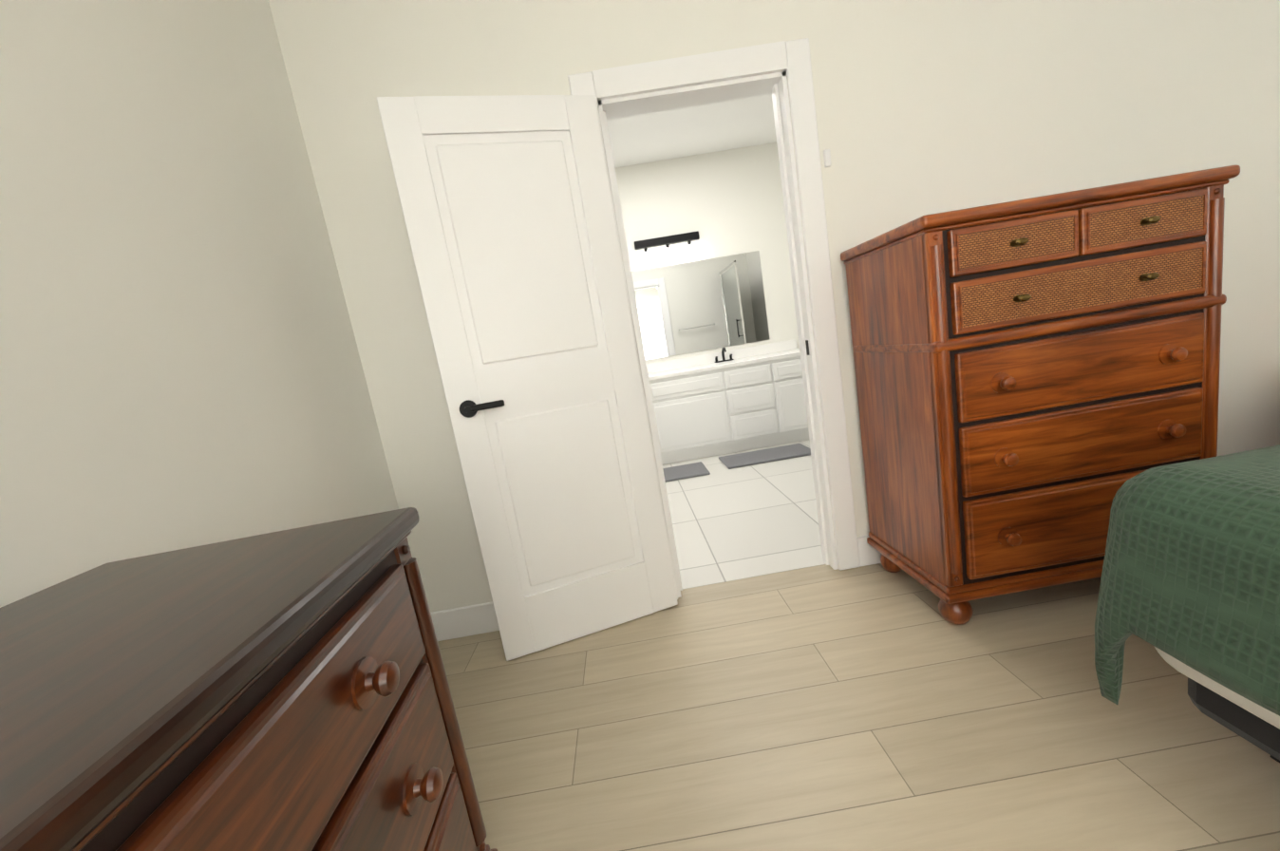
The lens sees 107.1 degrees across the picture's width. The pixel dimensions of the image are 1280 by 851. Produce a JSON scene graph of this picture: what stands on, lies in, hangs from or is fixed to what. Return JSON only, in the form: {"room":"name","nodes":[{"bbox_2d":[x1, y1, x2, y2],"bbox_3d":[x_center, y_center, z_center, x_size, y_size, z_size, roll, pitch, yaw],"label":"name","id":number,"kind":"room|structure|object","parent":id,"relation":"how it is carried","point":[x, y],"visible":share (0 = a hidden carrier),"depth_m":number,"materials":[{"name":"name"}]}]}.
{"room":"bedroom","nodes":[
{"label":"bedroom","id":0,"kind":"room"},
{"bbox_2d":[0,0,398,607],"bbox_3d":[-1.061,-0.062,-0.459,0.120,2.740,4.800,-10,9,-1],"label":"wall","id":1,"kind":"structure","parent":0,"point":[180,365],"depth_m":1.06,"materials":[{"name":"white paint"}]},
{"bbox_2d":[606,94,776,168],"bbox_3d":[-0.017,-2.270,3.106,3.690,0.100,2.820,-10,9,-1],"label":"ceiling","id":2,"kind":"structure","parent":0,"point":[691,130],"depth_m":3.88,"materials":[{"name":"white paint"}]},
{"bbox_2d":[614,142,799,363],"bbox_3d":[0.153,-1.092,4.663,3.690,2.740,0.120,-10,9,-1],"label":"wall","id":3,"kind":"structure","parent":0,"point":[726,202],"depth_m":4.47,"materials":[{"name":"white paint"}]},
{"bbox_2d":[634,230,699,264],"bbox_3d":[0.265,-1.675,4.487,0.620,0.225,0.072,-10,9,-1],"label":"sconce","id":4,"kind":"object","parent":3,"relation":"attached to","point":[667,241],"visible":0.94,"depth_m":4.46,"materials":[{"name":"black metal"}]},
{"bbox_2d":[631,250,769,359],"bbox_3d":[-0.155,-1.035,4.592,2.780,0.850,0.006,-10,9,-1],"label":"mirror","id":5,"kind":"object","parent":3,"relation":"attached to","point":[700,305],"visible":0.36,"depth_m":4.60,"materials":[{"name":"clear glass"}]},
{"bbox_2d":[646,338,798,373],"bbox_3d":[0.052,-0.554,4.660,3.050,0.095,0.020,-10,9,-1],"label":"backsplash","id":6,"kind":"structure","parent":3,"relation":"attached to","point":[790,345],"depth_m":4.66,"materials":[{"name":"white tile"}]},
{"bbox_2d":[268,0,1279,612],"bbox_3d":[0.895,-0.768,1.890,4.300,2.740,0.120,-10,9,-1],"label":"wall","id":7,"kind":"structure","parent":0,"point":[928,106],"depth_m":1.78,"materials":[{"name":"white paint"}]},
{"bbox_2d":[430,601,499,640],"bbox_3d":[-0.398,0.770,2.001,0.940,0.130,0.014,-10,9,-1],"label":"baseboard","id":8,"kind":"structure","parent":7,"relation":"attached to","point":[464,621],"depth_m":1.99,"materials":[{"name":"white"}]},
{"bbox_2d":[376,94,677,660],"bbox_3d":[-0.329,-0.140,1.730,0.711,1.952,0.135,-12,9,-16],"label":"door","id":9,"kind":"structure","parent":7,"relation":"in","point":[506,204],"depth_m":1.69,"materials":[{"name":"white painted wood"},{"name":"black metal"}]},
{"bbox_2d":[567,37,859,599],"bbox_3d":[0.339,-0.333,1.932,0.880,2.060,0.156,-10,9,-1],"label":"door frame","id":10,"kind":"structure","parent":7,"relation":"attached to","point":[690,81],"depth_m":1.81,"materials":[{"name":"white wood"}]},
{"bbox_2d":[823,149,831,167],"bbox_3d":[0.705,-1.006,1.778,0.024,0.060,0.012,-10,9,-1],"label":"sensor","id":11,"kind":"object","parent":7,"relation":"attached to","point":[827,158],"visible":1,"depth_m":1.77,"materials":[{"name":"white plastic"}]},
{"bbox_2d":[856,535,881,566],"bbox_3d":[2.002,0.362,2.047,2.170,0.130,0.014,-10,9,-1],"label":"baseboard","id":12,"kind":"structure","parent":7,"relation":"attached to","point":[868,555],"depth_m":2.02,"materials":[{"name":"white"}]},
{"bbox_2d":[437,439,1279,850],"bbox_3d":[1.007,0.773,1.191,4.620,0.082,7.620,-10,9,-1],"label":"floor","id":13,"kind":"structure","parent":0,"point":[867,707],"depth_m":1.28,"materials":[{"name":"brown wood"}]},
{"bbox_2d":[0,507,497,850],"bbox_3d":[-0.488,0.720,0.080,0.561,0.860,1.654,-10,9,-4],"label":"dresser","id":14,"kind":"object","parent":13,"relation":"on","point":[289,689],"visible":1,"depth_m":0.50,"materials":[{"name":"brown wood"}]},
{"bbox_2d":[662,461,710,482],"bbox_3d":[0.288,0.397,3.936,0.530,0.020,0.380,-10,9,-1],"label":"bath mat","id":15,"kind":"object","parent":13,"relation":"on","point":[685,471],"visible":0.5,"depth_m":3.88,"materials":[{"name":"grey fabric"}]},
{"bbox_2d":[649,354,809,464],"bbox_3d":[0.136,-0.051,4.463,3.040,0.780,0.570,-10,9,-1],"label":"bathroom vanity","id":16,"kind":"object","parent":13,"relation":"on","point":[725,402],"depth_m":4.19,"materials":[{"name":"white painted wood"},{"name":"white stone countertop"},{"name":"black metal"}]},
{"bbox_2d":[647,348,800,380],"bbox_3d":[0.075,-0.449,4.399,3.050,0.035,0.570,-10,9,-1],"label":"countertop","id":17,"kind":"structure","parent":16,"relation":"on","point":[779,353],"depth_m":4.20,"materials":[{"name":"white stone"}]},
{"bbox_2d":[718,443,810,469],"bbox_3d":[1.069,0.255,4.010,0.740,0.020,0.380,-10,9,-1],"label":"bath mat","id":18,"kind":"object","parent":13,"relation":"on","point":[762,456],"visible":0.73,"depth_m":3.96,"materials":[{"name":"grey fabric"}]},
{"bbox_2d":[840,164,1240,623],"bbox_3d":[1.333,-0.064,1.653,0.924,1.300,0.541,-10,9,-1],"label":"chest","id":19,"kind":"object","parent":13,"relation":"on","point":[1037,379],"visible":0.81,"depth_m":1.42,"materials":[{"name":"brown wood"}]},
{"bbox_2d":[1094,444,1279,762],"bbox_3d":[2.021,0.173,-0.018,2.164,1.141,2.145,-10,9,-1],"label":"bed","id":20,"kind":"object","parent":13,"relation":"on","point":[1190,585],"visible":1,"depth_m":0.82,"materials":[{"name":"green fabric"}]}
]}

